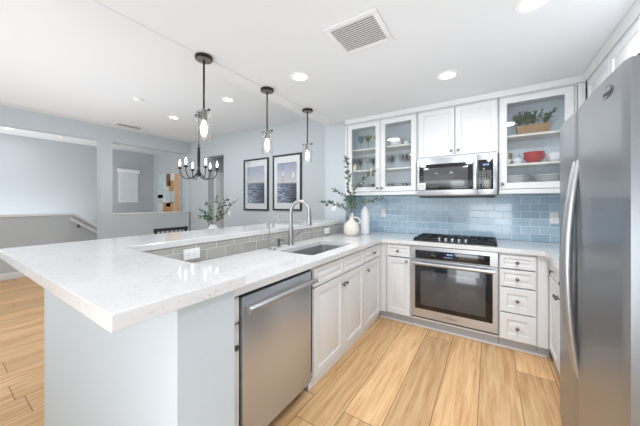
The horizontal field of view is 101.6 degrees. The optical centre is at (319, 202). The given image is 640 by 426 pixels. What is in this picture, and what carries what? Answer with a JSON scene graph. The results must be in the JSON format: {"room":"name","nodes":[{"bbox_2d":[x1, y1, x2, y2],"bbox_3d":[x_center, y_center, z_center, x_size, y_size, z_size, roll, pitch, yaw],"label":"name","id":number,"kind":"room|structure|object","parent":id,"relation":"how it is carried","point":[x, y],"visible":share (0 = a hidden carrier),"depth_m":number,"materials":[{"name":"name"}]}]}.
{"room":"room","nodes":[
{"label":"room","id":0,"kind":"room"},
{"bbox_2d":[0,215,96,273],"bbox_3d":[-5.560,0.786,4.200,0.100,1.065,4.800,0,0,33],"label":"wall","id":1,"kind":"structure","parent":0,"point":[30,230],"depth_m":4.76,"materials":[{"name":"grey paint"}]},
{"bbox_2d":[0,271,26,280],"bbox_3d":[-5.803,1.262,3.720,0.015,0.115,3.730,0,0,33],"label":"baseboard","id":2,"kind":"structure","parent":1,"relation":"attached to","point":[12,275],"depth_m":4.48,"materials":[{"name":"white paint"}]},
{"bbox_2d":[0,213,96,226],"bbox_3d":[-5.560,0.689,4.200,0.150,0.955,4.800,0,0,33],"label":"trim","id":3,"kind":"structure","parent":1,"relation":"attached to","point":[48,214],"depth_m":4.88,"materials":[{"name":"white paint"}]},
{"bbox_2d":[70,218,96,233],"bbox_3d":[-4.610,0.674,5.485,0.096,0.752,0.981,0,0,33],"label":"handrail","id":4,"kind":"object","parent":1,"relation":"attached to","point":[71,219],"visible":0.54,"depth_m":5.22,"materials":[{"name":"white paint"}]},
{"bbox_2d":[0,133,152,224],"bbox_3d":[-6.528,-0.051,5.483,0.120,2.740,5.900,0,0,33],"label":"wall","id":5,"kind":"structure","parent":0,"point":[38,176],"depth_m":6.07,"materials":[{"name":"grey paint"}]},
{"bbox_2d":[118,172,137,200],"bbox_3d":[-5.312,-0.471,7.233,0.014,0.880,0.460,0,0,33],"label":"window","id":6,"kind":"structure","parent":5,"relation":"in","point":[118,172],"depth_m":7.18,"materials":[{"name":"white paint"}]},
{"bbox_2d":[117,168,139,201],"bbox_3d":[-5.277,-0.456,7.210,0.060,0.910,0.530,0,0,33],"label":"window blind","id":7,"kind":"object","parent":6,"relation":"attached to","point":[134,194],"visible":1,"depth_m":7.20,"materials":[{"name":"white"}]},
{"bbox_2d":[0,105,189,239],"bbox_3d":[-4.624,-0.051,4.063,0.180,2.740,5.590,0,0,33],"label":"wall","id":8,"kind":"structure","parent":0,"point":[109,225],"depth_m":4.93,"materials":[{"name":"grey paint"}]},
{"bbox_2d":[113,211,189,214],"bbox_3d":[-3.602,0.223,5.639,0.210,0.018,1.513,0,0,33],"label":"sill","id":9,"kind":"structure","parent":8,"relation":"attached to","point":[174,211],"depth_m":5.51,"materials":[{"name":"white paint"}]},
{"bbox_2d":[0,0,306,154],"bbox_3d":[-3.871,-1.451,3.731,6.645,0.060,5.850,0,0,33],"label":"ceiling","id":10,"kind":"structure","parent":0,"point":[58,59],"depth_m":3.15,"materials":[{"name":"white paint"}]},
{"bbox_2d":[112,122,145,129],"bbox_3d":[-3.551,-1.414,4.864,0.250,0.012,0.460,0,0,33],"label":"ceiling vent","id":11,"kind":"object","parent":10,"relation":"in","point":[116,123],"visible":1,"depth_m":4.85,"materials":[{"name":"white metal"}]},
{"bbox_2d":[133,97,142,101],"bbox_3d":[-2.501,-1.403,3.587,0.120,0.036,0.120,0,0,33],"label":"smoke detector","id":12,"kind":"object","parent":10,"relation":"attached to","point":[136,99],"visible":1,"depth_m":3.56,"materials":[{"name":"white plastic"}]},
{"bbox_2d":[178,114,218,179],"bbox_3d":[-1.980,-0.898,4.263,0.624,1.044,0.607,0,0,33],"label":"chandelier","id":13,"kind":"object","parent":10,"relation":"hanging from","point":[198,174],"visible":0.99,"depth_m":4.24,"materials":[{"name":"brown metal"}]},
{"bbox_2d":[221,97,234,101],"bbox_3d":[-1.273,-1.417,3.607,0.177,0.006,0.177,0,0,33],"label":"recessed light","id":14,"kind":"object","parent":10,"relation":"in","point":[225,99],"visible":1,"depth_m":3.60,"materials":[{"name":"white plastic"}]},
{"bbox_2d":[153,152,184,211],"bbox_3d":[-4.007,-0.051,7.221,2.220,2.740,0.120,0,0,33],"label":"wall","id":15,"kind":"structure","parent":0,"point":[166,162],"depth_m":7.39,"materials":[{"name":"grey paint"}]},
{"bbox_2d":[158,172,181,211],"bbox_3d":[-4.186,-0.251,7.240,1.200,1.100,0.036,0,0,33],"label":"abstract painting","id":16,"kind":"object","parent":15,"relation":"attached to","point":[170,184],"visible":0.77,"depth_m":7.17,"materials":[{"name":"multicoloured fabric"}]},
{"bbox_2d":[44,223,341,425],"bbox_3d":[-0.195,0.803,2.241,1.355,1.032,2.787,0,0,33],"label":"wall","id":17,"kind":"structure","parent":0,"point":[175,368],"depth_m":0.84,"materials":[{"name":"grey paint"}]},
{"bbox_2d":[0,219,342,332],"bbox_3d":[-0.268,0.264,2.195,1.463,0.041,2.939,0,0,33],"label":"bar","id":18,"kind":"object","parent":17,"relation":"on","point":[114,283],"visible":1,"depth_m":0.89,"materials":[{"name":"white stone"}]},
{"bbox_2d":[183,247,199,260],"bbox_3d":[-0.853,0.343,1.738,0.009,0.070,0.115,0,0,33],"label":"wall outlet","id":19,"kind":"object","parent":17,"relation":"attached to","point":[193,253],"visible":1,"depth_m":1.74,"materials":[{"name":"white plastic"}]},
{"bbox_2d":[187,251,196,256],"bbox_3d":[-0.850,0.343,1.737,0.003,0.028,0.068,0,0,33],"label":"socket","id":20,"kind":"object","parent":19,"relation":"attached to","point":[189,253],"depth_m":1.74,"materials":[{"name":"white plastic"}]},
{"bbox_2d":[307,313,379,390],"bbox_3d":[0.299,1.282,2.413,0.012,0.071,1.411,0,0,33],"label":"trim","id":21,"kind":"structure","parent":17,"relation":"attached to","point":[313,382],"depth_m":2.21,"materials":[{"name":"white paint"}]},
{"bbox_2d":[380,315,546,357],"bbox_3d":[1.306,1.308,2.608,1.465,0.022,0.008,0,0,33],"label":"trim","id":22,"kind":"structure","parent":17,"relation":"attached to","point":[386,317],"depth_m":2.51,"materials":[{"name":"white paint"}]},
{"bbox_2d":[58,0,334,125],"bbox_3d":[-1.112,-1.244,1.734,0.158,0.304,5.500,0,0,33],"label":"ceiling","id":23,"kind":"structure","parent":0,"point":[93,8],"depth_m":1.80,"materials":[{"name":"white paint"}]},
{"bbox_2d":[195,53,212,141],"bbox_3d":[-0.873,-0.779,1.962,0.123,0.624,0.123,0,0,-12],"label":"pendant light","id":24,"kind":"object","parent":23,"relation":"hanging from","point":[203,58],"visible":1,"depth_m":1.96,"materials":[{"name":"brown metal"}]},
{"bbox_2d":[201,108,206,120],"bbox_3d":[-0.873,-0.661,1.962,0.046,0.091,0.045,0,0,33],"label":"socket","id":25,"kind":"object","parent":24,"relation":"attached to","point":[203,112],"depth_m":1.94,"materials":[{"name":"silver metal"}]},
{"bbox_2d":[261,87,273,154],"bbox_3d":[-0.511,-0.779,2.521,0.123,0.624,0.123,0,0,-12],"label":"pendant light","id":26,"kind":"object","parent":23,"relation":"hanging from","point":[266,90],"visible":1,"depth_m":2.52,"materials":[{"name":"brown metal"}]},
{"bbox_2d":[265,129,269,138],"bbox_3d":[-0.511,-0.661,2.521,0.046,0.091,0.045,0,0,33],"label":"socket","id":27,"kind":"object","parent":26,"relation":"attached to","point":[267,133],"depth_m":2.50,"materials":[{"name":"silver metal"}]},
{"bbox_2d":[302,108,312,162],"bbox_3d":[-0.148,-0.779,3.081,0.123,0.624,0.123,0,0,-12],"label":"pendant light","id":28,"kind":"object","parent":23,"relation":"hanging from","point":[307,111],"visible":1,"depth_m":3.07,"materials":[{"name":"brown metal"}]},
{"bbox_2d":[213,156,223,223],"bbox_3d":[-1.493,0.039,6.265,1.520,2.560,1.510,0,0,33],"label":"wall","id":29,"kind":"structure","parent":0,"point":[220,160],"depth_m":6.07,"materials":[{"name":"grey paint"}]},
{"bbox_2d":[214,172,223,227],"bbox_3d":[-2.250,0.304,6.231,0.042,2.010,0.590,0,0,33],"label":"door","id":30,"kind":"structure","parent":29,"relation":"in","point":[219,179],"depth_m":6.06,"materials":[{"name":"white paint"}]},
{"bbox_2d":[145,223,343,262],"bbox_3d":[-0.387,0.345,2.478,0.009,0.116,2.594,0,0,33],"label":"backsplash","id":31,"kind":"structure","parent":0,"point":[210,250],"depth_m":2.10,"materials":[{"name":"grey tile"}]},
{"bbox_2d":[190,118,324,230],"bbox_3d":[-1.375,-0.051,5.205,4.030,2.740,0.140,0,0,33],"label":"wall","id":32,"kind":"structure","parent":0,"point":[289,137],"depth_m":5.08,"materials":[{"name":"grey paint"}]},
{"bbox_2d":[243,157,268,210],"bbox_3d":[-1.235,-0.341,5.013,0.665,0.990,0.026,0,0,33],"label":"framed picture","id":33,"kind":"object","parent":32,"relation":"attached to","point":[255,171],"visible":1,"depth_m":5.00,"materials":[{"name":"black"}]},
{"bbox_2d":[248,166,263,202],"bbox_3d":[-1.235,-0.336,5.013,0.455,0.710,0.002,0,0,33],"label":"print","id":34,"kind":"object","parent":33,"relation":"attached to","point":[255,173],"depth_m":5.01},
{"bbox_2d":[273,152,301,210],"bbox_3d":[-0.586,-0.351,4.593,0.650,0.990,0.026,0,0,33],"label":"framed picture","id":35,"kind":"object","parent":32,"relation":"attached to","point":[287,168],"visible":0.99,"depth_m":4.58,"materials":[{"name":"black"}]},
{"bbox_2d":[277,161,296,202],"bbox_3d":[-0.587,-0.346,4.593,0.440,0.710,0.002,0,0,33],"label":"print","id":36,"kind":"object","parent":35,"relation":"attached to","point":[286,170],"depth_m":4.59},
{"bbox_2d":[0,277,563,425],"bbox_3d":[-2.165,1.349,3.370,9.900,0.060,7.100,0,0,33],"label":"floor","id":37,"kind":"structure","parent":0,"point":[397,373],"depth_m":1.91,"materials":[{"name":"brown wood"}]},
{"bbox_2d":[153,226,187,233],"bbox_3d":[-2.108,0.822,3.512,0.482,0.994,0.433,0,0,33],"label":"dining chair","id":38,"kind":"object","parent":37,"relation":"on","point":[185,228],"visible":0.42,"depth_m":3.36,"materials":[{"name":"black paint"}]},
{"bbox_2d":[234,296,239,425],"bbox_3d":[-0.717,0.883,1.320,0.650,0.872,0.285,0,0,33],"label":"base cabinet","id":39,"kind":"object","parent":37,"relation":"on","point":[236,299],"visible":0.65,"depth_m":1.26,"materials":[{"name":"white paint"}]},
{"bbox_2d":[237,269,318,425],"bbox_3d":[-0.446,0.884,1.681,0.664,0.862,0.596,0,0,33],"label":"dishwasher","id":40,"kind":"object","parent":37,"relation":"on","point":[274,323],"visible":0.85,"depth_m":1.47,"materials":[{"name":"silver metal"}]},
{"bbox_2d":[306,249,363,390],"bbox_3d":[-0.057,0.883,2.339,0.650,0.872,0.900,0,0,33],"label":"base cabinet","id":41,"kind":"object","parent":37,"relation":"on","point":[337,299],"visible":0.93,"depth_m":2.08,"materials":[{"name":"white paint"}]},
{"bbox_2d":[363,244,379,327],"bbox_3d":[0.310,0.883,2.905,0.650,0.872,0.445,0,0,33],"label":"base cabinet","id":42,"kind":"object","parent":37,"relation":"on","point":[372,253],"visible":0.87,"depth_m":2.71,"materials":[{"name":"white paint"}]},
{"bbox_2d":[379,242,387,316],"bbox_3d":[0.719,0.883,2.959,0.095,0.872,0.088,0,0,33],"label":"cabinet filler","id":43,"kind":"object","parent":37,"relation":"on","point":[383,246],"visible":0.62,"depth_m":2.93,"materials":[{"name":"white paint"}]},
{"bbox_2d":[387,243,412,322],"bbox_3d":[1.001,0.883,3.063,0.262,0.872,0.630,0,0,33],"label":"base cabinet","id":44,"kind":"object","parent":37,"relation":"on","point":[398,255],"visible":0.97,"depth_m":2.82,"materials":[{"name":"white paint"}]},
{"bbox_2d":[411,252,498,342],"bbox_3d":[1.448,0.883,2.805,0.763,0.872,0.577,0,0,33],"label":"base cabinet","id":45,"kind":"object","parent":37,"relation":"on","point":[489,337],"visible":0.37,"depth_m":2.55,"materials":[{"name":"white paint"}]},
{"bbox_2d":[411,245,497,334],"bbox_3d":[1.411,0.824,2.748,0.755,0.747,0.638,0,0,33],"label":"wall oven","id":46,"kind":"object","parent":45,"relation":"in","point":[457,287],"visible":1,"depth_m":2.51,"materials":[{"name":"silver metal"}]},
{"bbox_2d":[412,316,497,336],"bbox_3d":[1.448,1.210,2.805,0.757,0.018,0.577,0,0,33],"label":"toe kick","id":47,"kind":"object","parent":45,"relation":"attached to","point":[415,317],"depth_m":2.55,"materials":[{"name":"white paint"}]},
{"bbox_2d":[499,252,536,352],"bbox_3d":[1.868,0.883,2.501,0.266,0.872,0.630,0,0,33],"label":"base cabinet","id":48,"kind":"object","parent":37,"relation":"on","point":[517,272],"visible":0.98,"depth_m":2.27,"materials":[{"name":"white paint"}]},
{"bbox_2d":[536,256,548,357],"bbox_3d":[1.891,0.883,2.210,0.085,0.872,0.070,0,0,33],"label":"cabinet filler","id":49,"kind":"object","parent":37,"relation":"on","point":[542,347],"visible":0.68,"depth_m":2.19,"materials":[{"name":"white paint"}]},
{"bbox_2d":[548,261,559,376],"bbox_3d":[1.936,0.883,1.700,0.630,0.872,0.730,0,0,33],"label":"base cabinet","id":50,"kind":"object","parent":37,"relation":"on","point":[554,281],"visible":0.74,"depth_m":1.98,"materials":[{"name":"white paint"}]},
{"bbox_2d":[194,230,559,296],"bbox_3d":[0.837,0.425,1.864,2.710,0.040,2.895,0,0,33],"label":"countertop","id":51,"kind":"structure","parent":50,"relation":"on","point":[261,267],"depth_m":2.11,"materials":[{"name":"white stone"}]},
{"bbox_2d":[267,216,279,248],"bbox_3d":[-0.403,0.260,2.263,0.113,0.289,0.039,0,0,1],"label":"tap","id":52,"kind":"object","parent":51,"relation":"on","point":[269,240],"visible":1,"depth_m":2.26,"materials":[{"name":"silver metal"}]},
{"bbox_2d":[288,200,311,245],"bbox_3d":[-0.185,0.189,2.497,0.230,0.431,0.135,0,0,8],"label":"kitchen faucet","id":53,"kind":"object","parent":51,"relation":"on","point":[309,222],"visible":1,"depth_m":2.45,"materials":[{"name":"silver metal"}]},
{"bbox_2d":[290,244,341,278],"bbox_3d":[-0.015,0.548,2.376,0.400,0.204,0.750,0,0,33],"label":"sink","id":54,"kind":"object","parent":51,"relation":"in","point":[318,249],"visible":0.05,"depth_m":2.65,"materials":[{"name":"metal"}]},
{"bbox_2d":[344,213,360,235],"bbox_3d":[0.388,0.266,3.187,0.197,0.277,0.192,0,0,33],"label":"ceramic jug","id":55,"kind":"object","parent":51,"relation":"on","point":[351,227],"visible":0.97,"depth_m":3.12,"materials":[{"name":"beige ceramic"}]},
{"bbox_2d":[320,200,350,217],"bbox_3d":[0.181,0.089,3.139,0.407,0.252,0.122,0,0,2],"label":"branch","id":56,"kind":"object","parent":55,"relation":"in","point":[324,201],"visible":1,"depth_m":3.14,"materials":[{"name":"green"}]},
{"bbox_2d":[331,188,353,209],"bbox_3d":[0.279,0.018,3.180,0.298,0.393,0.095,0,0,4],"label":"branch","id":57,"kind":"object","parent":55,"relation":"in","point":[348,200],"visible":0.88,"depth_m":3.18,"materials":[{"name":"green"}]},
{"bbox_2d":[343,155,353,212],"bbox_3d":[0.353,-0.180,3.165,0.135,0.788,0.117,0,0,-34],"label":"branch","id":58,"kind":"object","parent":55,"relation":"in","point":[345,157],"visible":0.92,"depth_m":3.15,"materials":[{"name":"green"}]},
{"bbox_2d":[347,169,377,211],"bbox_3d":[0.514,-0.094,3.156,0.376,0.618,0.114,0,0,-3],"label":"branch","id":59,"kind":"object","parent":55,"relation":"in","point":[368,174],"visible":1,"depth_m":3.15,"materials":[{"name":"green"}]},
{"bbox_2d":[348,196,385,213],"bbox_3d":[0.577,0.063,3.178,0.481,0.304,0.105,0,0,-8],"label":"branch","id":60,"kind":"object","parent":55,"relation":"in","point":[374,198],"visible":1,"depth_m":3.17,"materials":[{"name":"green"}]},
{"bbox_2d":[361,207,369,234],"bbox_3d":[0.574,0.229,3.322,0.114,0.351,0.114,0,0,33],"label":"ceramic vase","id":61,"kind":"object","parent":51,"relation":"on","point":[365,216],"visible":0.99,"depth_m":3.28,"materials":[{"name":"white ceramic"}]},
{"bbox_2d":[413,233,497,246],"bbox_3d":[1.440,0.385,2.791,0.750,0.039,0.510,0,0,33],"label":"gas cooktop","id":62,"kind":"object","parent":51,"relation":"in","point":[443,238],"visible":1,"depth_m":2.70,"materials":[{"name":"black metal"}]},
{"bbox_2d":[559,53,639,425],"bbox_3d":[1.458,0.430,1.024,0.732,1.777,0.931,0,0,33],"label":"refrigerator","id":63,"kind":"object","parent":37,"relation":"on","point":[599,253],"visible":1,"depth_m":0.97,"materials":[{"name":"grey metal"}]},
{"bbox_3d":[-1.997,0.939,4.273,0.900,0.760,1.600,0,0,33],"label":"dining table","id":64,"kind":"object","parent":37,"relation":"on","visible":0},
{"bbox_2d":[208,224,218,228],"bbox_3d":[-1.696,0.454,4.150,0.190,0.209,0.190,0,0,33],"label":"ceramic vase","id":65,"kind":"object","parent":64,"relation":"on","point":[211,226],"visible":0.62,"depth_m":4.10,"materials":[{"name":"white ceramic"}]},
{"bbox_2d":[198,215,211,221],"bbox_3d":[-1.830,0.290,4.180,0.264,0.200,0.099,0,0,-7],"label":"branch","id":66,"kind":"object","parent":65,"relation":"in","point":[200,216],"visible":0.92,"depth_m":4.17,"materials":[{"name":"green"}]},
{"bbox_2d":[199,209,212,224],"bbox_3d":[-1.812,0.246,4.152,0.236,0.289,0.089,0,0,9],"label":"branch","id":67,"kind":"object","parent":65,"relation":"in","point":[202,210],"visible":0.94,"depth_m":4.15,"materials":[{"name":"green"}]},
{"bbox_2d":[204,202,213,222],"bbox_3d":[-1.761,0.187,4.159,0.148,0.405,0.090,0,0,8],"label":"branch","id":68,"kind":"object","parent":65,"relation":"in","point":[206,203],"visible":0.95,"depth_m":4.15,"materials":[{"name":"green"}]},
{"bbox_2d":[214,195,220,223],"bbox_3d":[-1.635,0.135,4.156,0.124,0.510,0.085,0,0,-19],"label":"branch","id":69,"kind":"object","parent":65,"relation":"in","point":[218,208],"visible":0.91,"depth_m":4.16,"materials":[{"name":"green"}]},
{"bbox_2d":[215,196,228,223],"bbox_3d":[-1.570,0.147,4.153,0.256,0.487,0.089,0,0,-1],"label":"branch","id":70,"kind":"object","parent":65,"relation":"in","point":[216,216],"visible":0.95,"depth_m":4.15,"materials":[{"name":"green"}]},
{"bbox_2d":[217,198,238,221],"bbox_3d":[-1.495,0.164,4.153,0.405,0.454,0.098,0,0,0],"label":"branch","id":71,"kind":"object","parent":65,"relation":"in","point":[229,204],"visible":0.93,"depth_m":4.16,"materials":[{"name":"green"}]},
{"bbox_2d":[325,122,345,224],"bbox_3d":[0.324,0.114,3.824,0.325,2.411,0.430,0,0,33],"label":"wall","id":72,"kind":"structure","parent":0,"point":[335,133],"depth_m":3.64,"materials":[{"name":"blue paint"}]},
{"bbox_2d":[345,196,354,222],"bbox_3d":[0.430,0.159,3.678,0.008,0.489,0.296,0,0,33],"label":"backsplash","id":73,"kind":"structure","parent":72,"relation":"attached to","point":[347,214],"depth_m":3.59,"materials":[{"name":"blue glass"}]},
{"bbox_2d":[345,75,585,124],"bbox_3d":[1.315,-1.069,2.875,2.320,0.051,0.042,0,0,33],"label":"trim","id":74,"kind":"structure","parent":72,"relation":"attached to","point":[577,79],"depth_m":2.67,"materials":[{"name":"white paint"}]},
{"bbox_2d":[95,0,635,123],"bbox_3d":[0.183,-1.246,0.881,2.942,0.300,5.478,0,0,33],"label":"ceiling","id":75,"kind":"structure","parent":0,"point":[493,47],"depth_m":1.81,"materials":[{"name":"white paint"}]},
{"bbox_2d":[290,72,309,81],"bbox_3d":[-0.175,-1.092,2.276,0.177,0.006,0.177,0,0,33],"label":"recessed light","id":76,"kind":"object","parent":75,"relation":"in","point":[296,76],"visible":1,"depth_m":2.26,"materials":[{"name":"white plastic"}]},
{"bbox_2d":[323,7,392,55],"bbox_3d":[0.254,-1.090,1.696,0.350,0.012,0.333,0,0,33],"label":"ceiling vent","id":77,"kind":"object","parent":75,"relation":"in","point":[367,29],"visible":1,"depth_m":1.68,"materials":[{"name":"white metal"}]},
{"bbox_2d":[436,70,458,80],"bbox_3d":[1.098,-1.092,2.249,0.177,0.006,0.177,0,0,33],"label":"recessed light","id":78,"kind":"object","parent":75,"relation":"in","point":[450,74],"visible":1,"depth_m":2.25,"materials":[{"name":"white plastic"}]},
{"bbox_2d":[514,0,550,12],"bbox_3d":[1.165,-1.092,1.420,0.177,0.006,0.177,0,0,33],"label":"recessed light","id":79,"kind":"object","parent":75,"relation":"in","point":[521,6],"visible":1,"depth_m":1.45,"materials":[{"name":"white plastic"}]},
{"bbox_2d":[582,0,639,80],"bbox_3d":[1.673,-1.069,1.311,0.042,0.051,2.220,0,0,33],"label":"trim","id":80,"kind":"structure","parent":75,"relation":"attached to","point":[633,13],"depth_m":1.69,"materials":[{"name":"white paint"}]},
{"bbox_2d":[360,88,586,274],"bbox_3d":[1.715,0.112,3.105,2.790,2.415,0.120,0,0,33],"label":"wall","id":81,"kind":"structure","parent":0,"point":[586,88],"depth_m":3.36,"materials":[{"name":"grey paint"}]},
{"bbox_2d":[345,113,417,195],"bbox_3d":[0.808,-0.566,3.390,0.936,0.946,0.355,0,0,33],"label":"upper cabinet","id":82,"kind":"object","parent":81,"relation":"attached to","point":[369,147],"depth_m":3.41,"materials":[{"name":"white paint"}]},
{"bbox_2d":[352,143,410,154],"bbox_3d":[0.839,-0.696,3.413,0.860,0.020,0.256,0,0,33],"label":"shelf","id":83,"kind":"object","parent":82,"relation":"attached to","point":[399,148],"depth_m":3.42,"materials":[{"name":"white wood"}]},
{"bbox_2d":[352,167,410,173],"bbox_3d":[0.839,-0.416,3.413,0.860,0.020,0.256,0,0,33],"label":"shelf","id":84,"kind":"object","parent":82,"relation":"attached to","point":[400,170],"depth_m":3.42,"materials":[{"name":"white"}]},
{"bbox_2d":[390,134,401,144],"bbox_3d":[0.958,-0.782,3.288,0.150,0.150,0.150,0,0,33],"label":"lidded pot","id":85,"kind":"object","parent":82,"relation":"on","point":[395,140],"visible":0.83,"depth_m":3.23,"materials":[{"name":"white ceramic"}]},
{"bbox_2d":[381,209,385,216],"bbox_3d":[0.866,0.142,3.566,0.070,0.115,0.008,0,0,33],"label":"wall outlet","id":86,"kind":"object","parent":81,"relation":"attached to","point":[383,211],"visible":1,"depth_m":3.56,"materials":[{"name":"white plastic"}]},
{"bbox_2d":[355,194,559,242],"bbox_3d":[1.638,0.159,3.077,2.687,0.489,0.008,0,0,33],"label":"backsplash","id":87,"kind":"structure","parent":81,"relation":"attached to","point":[523,217],"depth_m":3.00,"materials":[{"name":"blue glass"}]},
{"bbox_2d":[417,98,497,159],"bbox_3d":[1.528,-0.766,2.924,0.772,0.546,0.355,0,0,33],"label":"upper cabinet","id":88,"kind":"object","parent":81,"relation":"attached to","point":[469,128],"visible":1,"depth_m":2.78,"materials":[{"name":"white paint"}]},
{"bbox_2d":[417,153,497,197],"bbox_3d":[1.515,-0.270,2.902,0.753,0.432,0.415,0,0,33],"label":"microwave oven","id":89,"kind":"object","parent":88,"relation":"attached to","point":[469,176],"visible":1,"depth_m":2.73,"materials":[{"name":"grey metal"}]},
{"bbox_2d":[498,82,585,194],"bbox_3d":[2.114,-0.562,2.544,0.617,0.953,0.355,0,0,33],"label":"upper cabinet","id":90,"kind":"object","parent":81,"relation":"attached to","point":[564,98],"depth_m":2.58,"materials":[{"name":"white paint"}]},
{"bbox_2d":[512,158,522,163],"bbox_3d":[1.949,-0.407,2.574,0.092,0.050,0.092,0,0,33],"label":"bowl","id":91,"kind":"object","parent":90,"relation":"on","point":[515,160],"visible":0.93,"depth_m":2.55,"materials":[{"name":"white ceramic"}]},
{"bbox_2d":[516,122,550,134],"bbox_3d":[2.068,-0.707,2.538,0.256,0.085,0.090,0,0,33],"label":"wooden planter","id":92,"kind":"object","parent":90,"relation":"on","point":[541,127],"visible":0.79,"depth_m":2.50,"materials":[{"name":"beige wood"}]},
{"bbox_2d":[511,107,557,125],"bbox_3d":[2.075,-0.834,2.544,0.363,0.161,0.146,0,0,33],"label":"boxwood plant","id":93,"kind":"object","parent":92,"relation":"on","point":[527,118],"visible":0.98,"depth_m":2.54,"materials":[{"name":"green plant"}]},
{"bbox_2d":[507,130,559,141],"bbox_3d":[2.113,-0.653,2.587,0.520,0.020,0.256,0,0,33],"label":"shelf","id":94,"kind":"object","parent":90,"relation":"attached to","point":[547,135],"depth_m":2.59,"materials":[{"name":"white"}]},
{"bbox_2d":[507,161,559,168],"bbox_3d":[2.113,-0.371,2.587,0.520,0.020,0.256,0,0,33],"label":"shelf","id":95,"kind":"object","parent":90,"relation":"attached to","point":[549,164],"depth_m":2.56,"materials":[{"name":"white"}]},
{"bbox_2d":[523,155,544,162],"bbox_3d":[2.074,-0.412,2.529,0.166,0.060,0.166,0,0,33],"label":"bowl","id":96,"kind":"object","parent":90,"relation":"on","point":[537,158],"visible":0.84,"depth_m":2.48,"materials":[{"name":"red ceramic"}]},
{"bbox_2d":[523,153,544,156],"bbox_3d":[2.075,-0.433,2.528,0.166,0.060,0.166,0,0,33],"label":"bowl","id":97,"kind":"object","parent":96,"relation":"on","point":[532,154],"visible":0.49,"depth_m":2.47,"materials":[{"name":"red ceramic"}]},
{"bbox_2d":[523,151,544,154],"bbox_3d":[2.073,-0.454,2.529,0.166,0.060,0.166,0,0,33],"label":"bowl","id":98,"kind":"object","parent":97,"relation":"on","point":[531,152],"visible":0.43,"depth_m":2.47,"materials":[{"name":"red ceramic"}]},
{"bbox_2d":[545,154,559,160],"bbox_3d":[2.233,-0.412,2.461,0.166,0.060,0.166,0,0,33],"label":"bowl","id":99,"kind":"object","parent":90,"relation":"on","point":[556,157],"visible":0.43,"depth_m":2.43,"materials":[{"name":"white ceramic"}]},
{"bbox_2d":[545,152,559,155],"bbox_3d":[2.234,-0.433,2.461,0.166,0.060,0.166,0,0,33],"label":"bowl","id":100,"kind":"object","parent":99,"relation":"on","point":[553,153],"visible":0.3,"depth_m":2.42,"materials":[{"name":"white ceramic"}]},
{"bbox_3d":[2.188,-0.130,2.502,0.236,0.026,0.236,0,0,33],"label":"plate","id":101,"kind":"object","parent":90,"relation":"in","visible":0},
{"bbox_3d":[2.188,-0.150,2.502,0.236,0.026,0.236,0,0,33],"label":"plate","id":102,"kind":"object","parent":101,"relation":"on","visible":0},
{"bbox_3d":[2.188,-0.170,2.502,0.236,0.026,0.236,0,0,33],"label":"plate","id":103,"kind":"object","parent":102,"relation":"on","visible":0},
{"bbox_2d":[533,180,559,181],"bbox_3d":[2.188,-0.190,2.502,0.236,0.026,0.236,0,0,33],"label":"plate","id":104,"kind":"object","parent":103,"relation":"on","point":[546,180],"visible":0.14,"depth_m":2.42,"materials":[{"name":"white ceramic"}]},
{"bbox_2d":[533,178,559,180],"bbox_3d":[2.188,-0.210,2.502,0.236,0.026,0.236,0,0,33],"label":"plate","id":105,"kind":"object","parent":104,"relation":"on","point":[543,179],"visible":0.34,"depth_m":2.43,"materials":[{"name":"white ceramic"}]},
{"bbox_2d":[533,176,559,178],"bbox_3d":[2.188,-0.230,2.502,0.236,0.026,0.236,0,0,33],"label":"plate","id":106,"kind":"object","parent":105,"relation":"on","point":[541,177],"visible":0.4,"depth_m":2.43,"materials":[{"name":"white ceramic"}]},
{"bbox_2d":[533,174,559,176],"bbox_3d":[2.188,-0.250,2.502,0.236,0.026,0.236,0,0,33],"label":"plate","id":107,"kind":"object","parent":106,"relation":"on","point":[540,175],"visible":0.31,"depth_m":2.43,"materials":[{"name":"white ceramic"}]},
{"bbox_3d":[1.964,-0.130,2.635,0.236,0.026,0.236,0,0,33],"label":"plate","id":108,"kind":"object","parent":90,"relation":"in","visible":0},
{"bbox_3d":[1.964,-0.150,2.635,0.236,0.026,0.236,0,0,33],"label":"plate","id":109,"kind":"object","parent":108,"relation":"on","visible":0},
{"bbox_3d":[1.964,-0.170,2.635,0.236,0.026,0.236,0,0,33],"label":"plate","id":110,"kind":"object","parent":109,"relation":"on","visible":0},
{"bbox_3d":[1.964,-0.190,2.635,0.236,0.026,0.236,0,0,33],"label":"plate","id":111,"kind":"object","parent":110,"relation":"on","visible":0},
{"bbox_2d":[507,179,528,181],"bbox_3d":[1.964,-0.210,2.635,0.236,0.026,0.236,0,0,33],"label":"plate","id":112,"kind":"object","parent":111,"relation":"on","point":[513,180],"visible":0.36,"depth_m":2.54,"materials":[{"name":"white ceramic"}]},
{"bbox_2d":[507,177,528,179],"bbox_3d":[1.964,-0.230,2.635,0.236,0.026,0.236,0,0,33],"label":"plate","id":113,"kind":"object","parent":112,"relation":"on","point":[512,178],"visible":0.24,"depth_m":2.54,"materials":[{"name":"white ceramic"}]},
{"bbox_2d":[507,175,528,177],"bbox_3d":[1.964,-0.250,2.635,0.236,0.026,0.236,0,0,33],"label":"plate","id":114,"kind":"object","parent":113,"relation":"on","point":[512,175],"visible":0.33,"depth_m":2.54,"materials":[{"name":"white ceramic"}]},
{"bbox_2d":[550,212,558,223],"bbox_3d":[2.343,0.156,2.609,0.070,0.115,0.009,0,0,33],"label":"wall outlet","id":115,"kind":"object","parent":81,"relation":"attached to","point":[554,216],"visible":1,"depth_m":2.61,"materials":[{"name":"white plastic"}]},
{"bbox_3d":[1.520,0.111,0.313,0.120,2.415,4.778,0,0,33],"label":"wall","id":116,"kind":"structure","parent":0,"visible":0},
{"bbox_2d":[587,16,639,97],"bbox_3d":[2.145,-0.566,1.749,0.355,0.946,0.995,0,0,33],"label":"upper cabinet","id":117,"kind":"object","parent":116,"relation":"attached to","point":[628,46],"visible":0.12,"depth_m":1.69,"materials":[{"name":"white paint"}]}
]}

